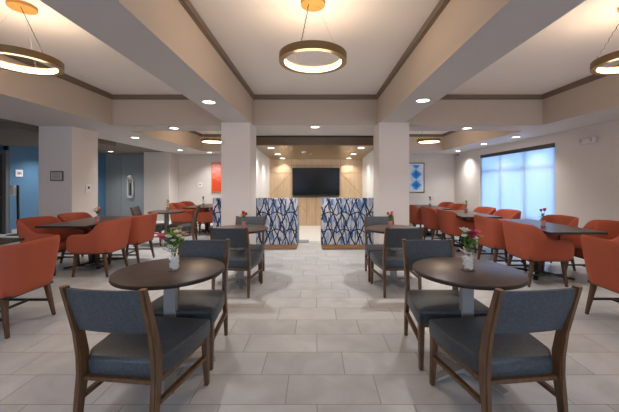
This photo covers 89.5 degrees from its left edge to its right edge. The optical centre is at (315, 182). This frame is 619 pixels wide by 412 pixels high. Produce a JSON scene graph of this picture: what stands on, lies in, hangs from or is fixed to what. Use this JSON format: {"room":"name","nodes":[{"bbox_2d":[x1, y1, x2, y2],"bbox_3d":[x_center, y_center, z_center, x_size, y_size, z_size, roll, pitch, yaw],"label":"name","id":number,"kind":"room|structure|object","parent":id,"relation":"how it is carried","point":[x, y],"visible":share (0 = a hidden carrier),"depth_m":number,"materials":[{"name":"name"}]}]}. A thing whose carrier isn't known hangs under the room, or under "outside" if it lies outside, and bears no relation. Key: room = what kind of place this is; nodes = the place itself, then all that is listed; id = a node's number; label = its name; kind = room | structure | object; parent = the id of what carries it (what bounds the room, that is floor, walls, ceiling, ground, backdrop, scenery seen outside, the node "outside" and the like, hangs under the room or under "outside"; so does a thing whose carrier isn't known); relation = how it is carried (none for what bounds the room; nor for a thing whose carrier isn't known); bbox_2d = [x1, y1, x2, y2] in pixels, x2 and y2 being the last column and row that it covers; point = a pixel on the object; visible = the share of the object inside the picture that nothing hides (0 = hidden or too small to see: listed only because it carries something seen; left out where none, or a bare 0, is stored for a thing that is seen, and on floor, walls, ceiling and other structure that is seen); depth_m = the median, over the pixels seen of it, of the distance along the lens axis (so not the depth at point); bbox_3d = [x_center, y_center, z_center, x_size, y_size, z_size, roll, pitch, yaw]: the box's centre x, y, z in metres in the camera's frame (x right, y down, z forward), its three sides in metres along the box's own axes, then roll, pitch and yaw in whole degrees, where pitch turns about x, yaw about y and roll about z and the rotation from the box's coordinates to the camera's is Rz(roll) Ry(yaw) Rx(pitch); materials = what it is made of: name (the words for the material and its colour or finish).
{"room":"eatery","nodes":[
{"label":"eatery","id":0,"kind":"room"},
{"bbox_2d":[0,146,105,232],"bbox_3d":[-9.575,0.075,10.700,2.150,2.650,4.100,0,0,0],"label":"wall","id":1,"kind":"structure","parent":0,"point":[25,158],"depth_m":9.19,"materials":[{"name":"blue paint"}]},
{"bbox_2d":[0,150,8,233],"bbox_3d":[-9.090,0.250,8.610,1.160,2.300,0.140,0,0,0],"label":"door","id":2,"kind":"structure","parent":1,"relation":"in","point":[4,154],"depth_m":8.58,"materials":[{"name":"grey"}]},
{"bbox_2d":[15,170,22,176],"bbox_3d":[-8.486,-0.280,8.920,0.029,0.200,0.220,0,0,0],"label":"wall plaque","id":3,"kind":"object","parent":1,"relation":"attached to","point":[18,173],"visible":1,"depth_m":8.91,"materials":[{"name":"white plastic"}]},
{"bbox_2d":[0,122,115,145],"bbox_3d":[-8.100,-1.090,7.350,4.900,0.120,2.900,0,0,0],"label":"beam","id":4,"kind":"structure","parent":1,"relation":"attached to","point":[11,133],"depth_m":6.76,"materials":[{"name":"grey paint"}]},
{"bbox_2d":[39,126,97,251],"bbox_3d":[-5.265,0.125,6.675,0.694,2.550,0.774,0,0,0],"label":"column","id":5,"kind":"structure","parent":0,"point":[72,150],"depth_m":6.30,"materials":[{"name":"beige paint"}]},
{"bbox_2d":[50,171,63,180],"bbox_3d":[-5.220,-0.140,6.283,0.260,0.200,0.024,0,0,0],"label":"framed notice","id":6,"kind":"object","parent":5,"relation":"attached to","point":[54,175],"visible":1,"depth_m":6.27,"materials":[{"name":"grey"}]},
{"bbox_2d":[86,184,90,192],"bbox_3d":[-4.920,0.120,6.750,0.019,0.180,0.160,0,0,0],"label":"wall switch","id":7,"kind":"object","parent":5,"relation":"attached to","point":[88,186],"visible":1,"depth_m":6.74,"materials":[{"name":"white plastic"}]},
{"bbox_2d":[106,154,143,215],"bbox_3d":[-7.450,0.075,12.685,2.200,2.650,0.230,0,0,0],"label":"wall","id":8,"kind":"structure","parent":0,"point":[118,167],"depth_m":12.60,"materials":[{"name":"grey paint"}]},
{"bbox_2d":[127,175,133,197],"bbox_3d":[-7.479,0.145,12.537,0.243,0.930,0.221,0,0,35],"label":"wall sconce","id":9,"kind":"object","parent":8,"relation":"attached to","point":[130,180],"visible":1,"depth_m":12.53,"materials":[{"name":"grey paint"}]},
{"bbox_2d":[144,152,178,220],"bbox_3d":[-5.930,0.075,12.100,0.940,2.650,1.000,0,0,0],"label":"wall pier","id":10,"kind":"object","parent":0,"point":[161,169],"visible":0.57,"depth_m":11.60,"materials":[{"name":"grey paint"}]},
{"bbox_2d":[221,122,255,243],"bbox_3d":[-1.525,0.125,6.220,0.574,2.550,0.624,0,0,0],"label":"column","id":11,"kind":"structure","parent":0,"point":[238,139],"depth_m":5.92,"materials":[{"name":"beige paint"}]},
{"bbox_2d":[256,147,269,197],"bbox_3d":[-1.600,0.125,9.950,0.160,2.550,4.900,0,0,0],"label":"wall","id":12,"kind":"structure","parent":0,"point":[262,161],"depth_m":8.87,"materials":[{"name":"white paint"}]},
{"bbox_2d":[0,0,618,154],"bbox_3d":[-1.500,-1.575,4.825,14.300,0.850,16.350,0,0,0],"label":"ceiling","id":13,"kind":"structure","parent":0,"point":[120,46],"depth_m":4.28,"materials":[{"name":"grey paint"}]},
{"bbox_2d":[0,0,63,75],"bbox_3d":[-2.900,-1.457,3.080,0.650,0.584,0.650,0,0,-2],"label":"pendant","id":14,"kind":"object","parent":13,"relation":"hanging from","point":[19,6],"visible":1,"depth_m":3.07,"materials":[{"name":"gold metal"}]},
{"bbox_2d":[2,54,189,99],"bbox_3d":[-2.895,-1.704,2.850,2.310,0.092,6.700,0,0,0],"label":"trim","id":15,"kind":"structure","parent":13,"relation":"attached to","point":[27,61],"depth_m":5.90,"materials":[{"name":"brown paint"}]},
{"bbox_2d":[189,131,220,136],"bbox_3d":[-2.920,-1.704,9.050,2.360,0.092,4.300,0,0,0],"label":"trim","id":16,"kind":"structure","parent":13,"relation":"attached to","point":[194,132],"depth_m":11.16,"materials":[{"name":"brown paint"}]},
{"bbox_2d":[201,100,215,103],"bbox_3d":[-1.520,-1.147,4.430,0.204,0.004,0.204,0,0,0],"label":"recessed light","id":17,"kind":"object","parent":13,"relation":"in","point":[203,101],"visible":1,"depth_m":4.44,"materials":[{"name":"white"}]},
{"bbox_2d":[200,136,220,143],"bbox_3d":[-2.950,-1.457,8.900,0.650,0.584,0.650,0,0,-2],"label":"pendant","id":18,"kind":"object","parent":13,"relation":"hanging from","point":[203,140],"visible":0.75,"depth_m":8.70,"materials":[{"name":"gold metal"}]},
{"bbox_2d":[279,0,346,73],"bbox_3d":[-0.030,-1.457,3.020,0.650,0.584,0.650,0,0,0],"label":"pendant","id":19,"kind":"object","parent":13,"relation":"hanging from","point":[308,5],"visible":1,"depth_m":2.96,"materials":[{"name":"gold metal"}]},
{"bbox_2d":[178,0,449,99],"bbox_3d":[-0.015,-1.704,2.850,2.470,0.092,6.700,0,0,0],"label":"trim","id":20,"kind":"structure","parent":13,"relation":"attached to","point":[186,4],"depth_m":4.43,"materials":[{"name":"brown paint"}]},
{"bbox_2d":[415,99,429,102],"bbox_3d":[1.490,-1.147,4.350,0.204,0.004,0.204,0,0,0],"label":"recessed light","id":21,"kind":"object","parent":13,"relation":"in","point":[418,100],"visible":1,"depth_m":4.34,"materials":[{"name":"white"}]},
{"bbox_2d":[417,133,440,143],"bbox_3d":[3.220,-1.457,8.900,0.650,0.584,0.650,0,0,2],"label":"pendant","id":22,"kind":"object","parent":13,"relation":"hanging from","point":[425,140],"visible":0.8,"depth_m":8.76,"materials":[{"name":"gold metal"}]},
{"bbox_2d":[409,131,456,136],"bbox_3d":[3.125,-1.704,9.050,2.850,0.092,4.300,0,0,0],"label":"trim","id":23,"kind":"structure","parent":13,"relation":"attached to","point":[449,132],"depth_m":11.16,"materials":[{"name":"brown paint"}]},
{"bbox_2d":[439,64,618,99],"bbox_3d":[3.100,-1.704,2.850,2.800,0.092,6.700,0,0,0],"label":"trim","id":24,"kind":"structure","parent":13,"relation":"attached to","point":[593,77],"depth_m":6.17,"materials":[{"name":"brown paint"}]},
{"bbox_2d":[590,7,618,74],"bbox_3d":[3.110,-1.457,3.050,0.650,0.584,0.650,0,0,2],"label":"pendant","id":25,"kind":"object","parent":13,"relation":"hanging from","point":[595,68],"visible":1,"depth_m":3.14,"materials":[{"name":"gold metal"}]},
{"bbox_2d":[0,220,618,411],"bbox_3d":[-1.500,1.446,4.700,14.400,0.108,16.200,0,0,0],"label":"floor","id":26,"kind":"structure","parent":0,"point":[315,335],"depth_m":2.62,"materials":[{"name":"tile"}]},
{"bbox_2d":[0,238,24,244],"bbox_3d":[-3.780,1.015,2.900,0.750,0.750,1.500,0,0,0],"label":"rectangular table","id":27,"kind":"object","parent":26,"relation":"on","point":[3,241],"visible":1,"depth_m":3.53,"materials":[{"name":"brown wood"}]},
{"bbox_2d":[6,185,19,235],"bbox_3d":[-8.050,0.729,8.420,0.360,1.338,0.300,0,0,0],"label":"stand","id":28,"kind":"object","parent":26,"relation":"on","point":[13,189],"visible":0.8,"depth_m":8.40,"materials":[{"name":"black"}]},
{"bbox_2d":[0,235,59,338],"bbox_3d":[-3.018,0.974,3.060,0.690,0.856,0.662,0,0,0],"label":"armchair","id":29,"kind":"object","parent":26,"relation":"on","point":[25,267],"visible":1,"depth_m":2.93,"materials":[{"name":"orange fabric"}]},
{"bbox_2d":[16,216,84,275],"bbox_3d":[-4.221,0.974,4.960,0.690,0.856,0.662,0,0,0],"label":"armchair","id":30,"kind":"object","parent":26,"relation":"on","point":[26,229],"visible":0.42,"depth_m":5.01,"materials":[{"name":"orange fabric"}]},
{"bbox_2d":[57,212,108,263],"bbox_3d":[-4.202,0.974,5.680,0.690,0.856,0.662,0,0,0],"label":"armchair","id":31,"kind":"object","parent":26,"relation":"on","point":[63,217],"visible":0.28,"depth_m":5.62,"materials":[{"name":"orange fabric"}]},
{"bbox_2d":[35,216,133,268],"bbox_3d":[-3.800,1.015,5.380,0.750,0.750,1.500,0,0,0],"label":"rectangular table","id":32,"kind":"object","parent":26,"relation":"on","point":[87,222],"visible":0.67,"depth_m":5.05,"materials":[{"name":"brown wood"}]},
{"bbox_2d":[95,216,99,221],"bbox_3d":[-3.600,0.595,5.140,0.066,0.090,0.066,0,0,0],"label":"vase","id":33,"kind":"object","parent":32,"relation":"on","point":[97,218],"visible":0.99,"depth_m":5.12,"materials":[{"name":"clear glass"}]},
{"bbox_2d":[94,207,100,214],"bbox_3d":[-3.602,0.504,5.140,0.104,0.228,0.120,0,0,0],"label":"flower bouquet","id":34,"kind":"object","parent":33,"relation":"in","point":[96,208],"visible":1,"depth_m":5.13,"materials":[{"name":"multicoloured plant"}]},
{"bbox_2d":[66,217,130,277],"bbox_3d":[-3.338,0.974,4.880,0.690,0.856,0.662,0,0,0],"label":"armchair","id":35,"kind":"object","parent":26,"relation":"on","point":[109,236],"visible":1,"depth_m":4.62,"materials":[{"name":"orange fabric"}]},
{"bbox_2d":[108,212,156,264],"bbox_3d":[-3.279,0.974,5.600,0.690,0.856,0.662,0,0,0],"label":"armchair","id":36,"kind":"object","parent":26,"relation":"on","point":[142,228],"visible":0.73,"depth_m":5.38,"materials":[{"name":"orange fabric"}]},
{"bbox_2d":[59,285,209,411],"bbox_3d":[-1.049,0.966,1.892,0.568,0.869,0.669,0,0,6],"label":"dining chair","id":37,"kind":"object","parent":26,"relation":"on","point":[141,347],"visible":1,"depth_m":1.70,"materials":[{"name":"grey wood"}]},
{"bbox_2d":[130,206,163,246],"bbox_3d":[-3.792,0.966,7.098,0.669,0.869,0.568,0,0,-12],"label":"dining chair","id":38,"kind":"object","parent":26,"relation":"on","point":[135,211],"visible":0.33,"depth_m":6.94,"materials":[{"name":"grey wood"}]},
{"bbox_2d":[147,210,184,245],"bbox_3d":[-3.400,1.020,7.100,0.770,0.760,0.770,0,0,-23],"label":"round table","id":39,"kind":"object","parent":26,"relation":"on","point":[166,213],"visible":0.67,"depth_m":7.08,"materials":[{"name":"brown wood"}]},
{"bbox_2d":[109,257,224,393],"bbox_3d":[-1.080,1.020,2.320,0.770,0.760,0.770,0,0,-23],"label":"round table","id":40,"kind":"object","parent":26,"relation":"on","point":[151,275],"visible":0.73,"depth_m":2.23,"materials":[{"name":"brown wood"}]},
{"bbox_2d":[162,246,180,270],"bbox_3d":[-1.067,0.551,2.295,0.121,0.178,0.086,0,0,0],"label":"glass vase","id":41,"kind":"object","parent":40,"relation":"on","point":[174,265],"visible":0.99,"depth_m":2.28,"materials":[{"name":"clear glass"}]},
{"bbox_2d":[156,226,188,256],"bbox_3d":[-1.044,0.447,2.302,0.228,0.262,0.182,0,0,0],"label":"flower bouquet","id":42,"kind":"object","parent":41,"relation":"in","point":[173,236],"visible":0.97,"depth_m":2.28,"materials":[{"name":"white plant"}]},
{"bbox_2d":[168,203,199,234],"bbox_3d":[-3.622,0.974,8.550,0.690,0.856,0.662,0,0,0],"label":"armchair","id":43,"kind":"object","parent":26,"relation":"on","point":[185,217],"visible":0.75,"depth_m":8.26,"materials":[{"name":"orange fabric"}]},
{"bbox_2d":[167,205,200,243],"bbox_3d":[-3.046,0.966,7.244,0.669,0.869,0.568,0,0,-14],"label":"dining chair","id":44,"kind":"object","parent":26,"relation":"on","point":[192,226],"visible":0.79,"depth_m":7.07,"materials":[{"name":"brown wood"}]},
{"bbox_2d":[151,239,229,370],"bbox_3d":[-1.048,0.966,2.642,0.568,0.869,0.669,0,0,0],"label":"dining chair","id":45,"kind":"object","parent":26,"relation":"on","point":[202,304],"visible":0.59,"depth_m":2.64,"materials":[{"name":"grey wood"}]},
{"bbox_2d":[180,201,204,231],"bbox_3d":[-3.622,0.974,9.250,0.690,0.856,0.662,0,0,0],"label":"armchair","id":46,"kind":"object","parent":26,"relation":"on","point":[186,203],"visible":0.25,"depth_m":9.46,"materials":[{"name":"orange fabric"}]},
{"bbox_2d":[183,204,212,233],"bbox_3d":[-3.100,1.015,8.880,0.750,0.750,1.500,0,0,0],"label":"rectangular table","id":47,"kind":"object","parent":26,"relation":"on","point":[207,206],"visible":0.44,"depth_m":8.50,"materials":[{"name":"brown wood"}]},
{"bbox_2d":[197,207,212,235],"bbox_3d":[-2.838,0.974,8.520,0.690,0.856,0.662,0,0,0],"label":"armchair","id":48,"kind":"object","parent":26,"relation":"on","point":[205,217],"visible":0.35,"depth_m":8.22,"materials":[{"name":"orange fabric"}]},
{"bbox_2d":[209,227,262,297],"bbox_3d":[-1.033,0.966,4.053,0.568,0.869,0.669,0,0,3],"label":"dining chair","id":49,"kind":"object","parent":26,"relation":"on","point":[247,260],"visible":0.63,"depth_m":3.81,"materials":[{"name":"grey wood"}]},
{"bbox_2d":[216,225,267,286],"bbox_3d":[-1.070,1.020,4.430,0.770,0.760,0.770,0,0,-23],"label":"round table","id":50,"kind":"object","parent":26,"relation":"on","point":[240,278],"visible":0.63,"depth_m":4.40,"materials":[{"name":"brown wood"}]},
{"bbox_3d":[-1.040,0.594,4.500,0.066,0.090,0.066,0,0,0],"label":"vase","id":51,"kind":"object","parent":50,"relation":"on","visible":0},
{"bbox_2d":[240,211,247,220],"bbox_3d":[-1.037,0.509,4.498,0.134,0.217,0.106,0,0,0],"label":"flower bouquet","id":52,"kind":"object","parent":51,"relation":"in","point":[244,213],"visible":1,"depth_m":4.49,"materials":[{"name":"red plant"}]},
{"bbox_2d":[222,216,264,281],"bbox_3d":[-1.055,0.966,4.732,0.568,0.869,0.669,0,0,0],"label":"dining chair","id":53,"kind":"object","parent":26,"relation":"on","point":[250,220],"visible":0.39,"depth_m":4.98,"materials":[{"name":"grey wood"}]},
{"bbox_2d":[213,198,298,248],"bbox_3d":[-1.280,0.858,6.923,1.780,1.086,0.755,0,0,0],"label":"partition","id":54,"kind":"object","parent":26,"relation":"on","point":[281,215],"visible":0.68,"depth_m":6.54,"materials":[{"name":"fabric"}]},
{"bbox_2d":[321,198,372,248],"bbox_3d":[1.030,0.858,6.923,1.840,1.086,0.755,0,0,0],"label":"partition","id":55,"kind":"object","parent":26,"relation":"on","point":[342,219],"visible":0.48,"depth_m":6.54,"materials":[{"name":"fabric"}]},
{"bbox_2d":[364,216,404,281],"bbox_3d":[1.015,0.966,4.732,0.568,0.869,0.669,0,0,0],"label":"dining chair","id":56,"kind":"object","parent":26,"relation":"on","point":[368,220],"visible":0.47,"depth_m":4.93,"materials":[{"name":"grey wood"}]},
{"bbox_2d":[366,225,417,285],"bbox_3d":[1.100,1.020,4.430,0.770,0.760,0.770,0,0,-23],"label":"round table","id":57,"kind":"object","parent":26,"relation":"on","point":[392,277],"visible":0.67,"depth_m":4.40,"materials":[{"name":"brown wood"}]},
{"bbox_3d":[1.070,0.594,4.500,0.066,0.090,0.066,0,0,0],"label":"vase","id":58,"kind":"object","parent":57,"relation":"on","visible":0},
{"bbox_2d":[387,211,392,220],"bbox_3d":[1.070,0.509,4.493,0.110,0.218,0.119,0,0,-14],"label":"flower bouquet","id":59,"kind":"object","parent":58,"relation":"in","point":[391,212],"visible":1,"depth_m":4.49,"materials":[{"name":"red plant"}]},
{"bbox_2d":[370,227,423,297],"bbox_3d":[1.048,0.966,4.053,0.568,0.869,0.669,0,0,-3],"label":"dining chair","id":60,"kind":"object","parent":26,"relation":"on","point":[385,260],"visible":0.66,"depth_m":3.82,"materials":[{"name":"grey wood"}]},
{"bbox_2d":[409,205,431,235],"bbox_3d":[2.699,0.974,8.200,0.690,0.856,0.662,0,0,0],"label":"armchair","id":61,"kind":"object","parent":26,"relation":"on","point":[415,216],"visible":0.5,"depth_m":7.91,"materials":[{"name":"orange fabric"}]},
{"bbox_2d":[415,205,451,235],"bbox_3d":[2.980,1.015,8.460,0.750,0.750,1.500,0,0,0],"label":"rectangular table","id":62,"kind":"object","parent":26,"relation":"on","point":[418,206],"visible":0.24,"depth_m":8.15,"materials":[{"name":"brown wood"}]},
{"bbox_2d":[421,206,454,243],"bbox_3d":[2.818,0.974,7.220,0.690,0.856,0.662,0,0,0],"label":"armchair","id":63,"kind":"object","parent":26,"relation":"on","point":[429,215],"visible":0.64,"depth_m":6.98,"materials":[{"name":"orange fabric"}]},
{"bbox_2d":[402,239,488,370],"bbox_3d":[1.048,0.966,2.642,0.568,0.869,0.669,0,0,0],"label":"dining chair","id":64,"kind":"object","parent":26,"relation":"on","point":[425,305],"visible":0.71,"depth_m":2.60,"materials":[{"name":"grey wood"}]},
{"bbox_2d":[438,202,453,207],"bbox_3d":[3.522,0.974,8.900,0.690,0.856,0.662,0,0,0],"label":"armchair","id":65,"kind":"object","parent":26,"relation":"on","point":[442,204],"visible":0.16,"depth_m":9.11,"materials":[{"name":"orange fabric"}]},
{"bbox_2d":[436,203,466,233],"bbox_3d":[3.542,0.974,8.200,0.690,0.856,0.662,0,0,0],"label":"armchair","id":66,"kind":"object","parent":26,"relation":"on","point":[457,206],"visible":0.12,"depth_m":8.41,"materials":[{"name":"orange fabric"}]},
{"bbox_2d":[437,209,476,252],"bbox_3d":[2.929,0.974,6.500,0.690,0.856,0.662,0,0,0],"label":"armchair","id":67,"kind":"object","parent":26,"relation":"on","point":[449,224],"visible":0.76,"depth_m":6.24,"materials":[{"name":"orange fabric"}]},
{"bbox_2d":[412,257,528,395],"bbox_3d":[1.120,1.020,2.320,0.770,0.760,0.770,0,0,-23],"label":"round table","id":68,"kind":"object","parent":26,"relation":"on","point":[487,275],"visible":0.77,"depth_m":2.23,"materials":[{"name":"brown wood"}]},
{"bbox_2d":[459,246,474,270],"bbox_3d":[1.094,0.551,2.281,0.121,0.178,0.086,0,0,-10],"label":"glass vase","id":69,"kind":"object","parent":68,"relation":"on","point":[468,261],"visible":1,"depth_m":2.27,"materials":[{"name":"clear glass"}]},
{"bbox_2d":[456,227,483,256],"bbox_3d":[1.122,0.449,2.292,0.178,0.260,0.152,0,0,-26],"label":"flower bouquet","id":70,"kind":"object","parent":69,"relation":"in","point":[468,236],"visible":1,"depth_m":2.27,"materials":[{"name":"white plant"}]},
{"bbox_2d":[447,210,501,251],"bbox_3d":[3.145,1.015,6.640,0.750,0.750,1.500,0,0,0],"label":"rectangular table","id":71,"kind":"object","parent":26,"relation":"on","point":[461,213],"visible":0.51,"depth_m":6.34,"materials":[{"name":"brown wood"}]},
{"bbox_2d":[459,207,495,241],"bbox_3d":[3.642,0.974,7.080,0.690,0.856,0.662,0,0,0],"label":"armchair","id":72,"kind":"object","parent":26,"relation":"on","point":[486,210],"visible":0.19,"depth_m":7.20,"materials":[{"name":"orange fabric"}]},
{"bbox_2d":[478,209,520,252],"bbox_3d":[3.741,0.974,6.400,0.690,0.856,0.662,0,0,0],"label":"armchair","id":73,"kind":"object","parent":26,"relation":"on","point":[504,213],"visible":0.2,"depth_m":6.52,"materials":[{"name":"orange fabric"}]},
{"bbox_2d":[474,215,526,270],"bbox_3d":[3.058,0.974,5.200,0.690,0.856,0.662,0,0,0],"label":"armchair","id":74,"kind":"object","parent":26,"relation":"on","point":[491,229],"visible":0.62,"depth_m":4.97,"materials":[{"name":"orange fabric"}]},
{"bbox_2d":[429,285,582,411],"bbox_3d":[1.099,0.966,1.892,0.568,0.869,0.669,0,0,-7],"label":"dining chair","id":75,"kind":"object","parent":26,"relation":"on","point":[498,347],"visible":1,"depth_m":1.70,"materials":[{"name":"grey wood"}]},
{"bbox_2d":[502,220,574,286],"bbox_3d":[3.099,0.974,4.440,0.690,0.856,0.662,0,0,0],"label":"armchair","id":76,"kind":"object","parent":26,"relation":"on","point":[529,243],"visible":0.99,"depth_m":4.18,"materials":[{"name":"orange fabric"}]},
{"bbox_2d":[521,215,578,270],"bbox_3d":[3.881,0.974,5.220,0.690,0.856,0.662,0,0,0],"label":"armchair","id":77,"kind":"object","parent":26,"relation":"on","point":[558,219],"visible":0.2,"depth_m":5.17,"materials":[{"name":"orange fabric"}]},
{"bbox_2d":[499,219,607,279],"bbox_3d":[3.420,1.015,4.800,0.750,0.750,1.500,0,0,0],"label":"rectangular table","id":78,"kind":"object","parent":26,"relation":"on","point":[550,228],"visible":0.57,"depth_m":4.48,"materials":[{"name":"brown wood"}]},
{"bbox_2d":[540,220,545,226],"bbox_3d":[3.350,0.595,4.600,0.066,0.090,0.066,0,0,0],"label":"vase","id":79,"kind":"object","parent":78,"relation":"on","point":[543,222],"visible":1,"depth_m":4.57,"materials":[{"name":"pink glass"}]},
{"bbox_2d":[539,208,545,219],"bbox_3d":[3.333,0.492,4.603,0.106,0.253,0.086,0,0,-33],"label":"flower bouquet","id":80,"kind":"object","parent":79,"relation":"in","point":[544,209],"visible":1,"depth_m":4.60,"materials":[{"name":"red plant"}]},
{"bbox_2d":[558,220,618,268],"bbox_3d":[4.021,0.974,4.460,0.690,0.856,0.662,0,0,0],"label":"armchair","id":81,"kind":"object","parent":26,"relation":"on","point":[610,226],"visible":0.24,"depth_m":4.65,"materials":[{"name":"orange fabric"}]},
{"bbox_2d":[581,235,618,314],"bbox_3d":[3.128,0.974,3.080,0.690,0.856,0.662,0,0,0],"label":"armchair","id":82,"kind":"object","parent":26,"relation":"on","point":[601,256],"visible":1,"depth_m":3.10,"materials":[{"name":"orange fabric"}]},
{"bbox_2d":[270,159,361,225],"bbox_3d":[0.000,0.125,10.296,3.040,2.550,0.207,0,0,0],"label":"wall","id":83,"kind":"structure","parent":0,"point":[309,209],"depth_m":10.20,"materials":[{"name":"brown wood"}]},
{"bbox_2d":[256,136,372,158],"bbox_3d":[0.000,-0.963,8.910,3.000,0.379,2.640,0,0,0],"label":"ceiling","id":84,"kind":"structure","parent":83,"relation":"attached to","point":[289,147],"depth_m":7.76,"materials":[{"name":"brown wood"}]},
{"bbox_2d":[293,196,338,196],"bbox_3d":[0.000,0.445,10.157,1.500,0.050,0.084,0,0,0],"label":"soundbar","id":85,"kind":"object","parent":83,"relation":"attached to","point":[293,196],"visible":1,"depth_m":10.11,"materials":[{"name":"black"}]},
{"bbox_2d":[292,168,339,195],"bbox_3d":[0.000,-0.040,10.158,1.540,0.900,0.054,0,0,0],"label":"television","id":86,"kind":"object","parent":83,"relation":"attached to","point":[305,181],"visible":1,"depth_m":10.13,"materials":[{"name":"black"}]},
{"bbox_2d":[179,154,453,209],"bbox_3d":[0.175,0.075,12.500,11.350,2.650,0.200,0,0,0],"label":"wall","id":87,"kind":"structure","parent":0,"point":[194,169],"depth_m":12.40,"materials":[{"name":"grey paint"}]},
{"bbox_2d":[211,163,220,191],"bbox_3d":[-3.620,-0.220,12.380,1.060,1.180,0.040,0,0,0],"label":"framed picture","id":88,"kind":"object","parent":87,"relation":"attached to","point":[215,167],"visible":0.43,"depth_m":12.37,"materials":[{"name":"orange"}]},
{"bbox_2d":[409,163,424,192],"bbox_3d":[3.970,-0.210,12.380,0.660,1.180,0.040,0,0,0],"label":"framed picture","id":89,"kind":"object","parent":87,"relation":"attached to","point":[416,170],"visible":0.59,"depth_m":12.37,"materials":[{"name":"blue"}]},
{"bbox_2d":[410,165,421,189],"bbox_3d":[3.970,-0.210,12.377,0.480,1.000,0.008,0,0,0],"label":"print","id":90,"kind":"object","parent":89,"relation":"attached to","point":[415,170],"depth_m":12.37},
{"bbox_2d":[362,150,372,197],"bbox_3d":[1.600,0.125,9.950,0.160,2.550,4.900,0,0,0],"label":"wall","id":91,"kind":"structure","parent":0,"point":[367,161],"depth_m":9.21,"materials":[{"name":"white paint"}]},
{"bbox_2d":[373,122,408,243],"bbox_3d":[1.485,0.125,6.220,0.594,2.550,0.624,0,0,0],"label":"column","id":92,"kind":"structure","parent":0,"point":[390,139],"depth_m":5.92,"materials":[{"name":"beige paint"}]},
{"bbox_2d":[454,120,618,227],"bbox_3d":[5.580,0.075,4.750,0.160,2.650,15.900,0,0,0],"label":"wall","id":93,"kind":"structure","parent":0,"point":[586,175],"depth_m":6.59,"materials":[{"name":"grey paint"}]},
{"bbox_2d":[480,143,554,220],"bbox_3d":[5.530,0.021,8.820,0.058,1.902,3.260,0,0,0],"label":"roller shade","id":94,"kind":"object","parent":93,"relation":"attached to","point":[522,179],"visible":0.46,"depth_m":8.35,"materials":[{"name":"grey fabric"}]},
{"bbox_2d":[578,136,596,144],"bbox_3d":[5.449,-0.850,6.280,0.102,0.130,0.400,0,0,0],"label":"emergency light","id":95,"kind":"object","parent":93,"relation":"attached to","point":[588,140],"visible":1,"depth_m":6.23,"materials":[{"name":"grey paint"}]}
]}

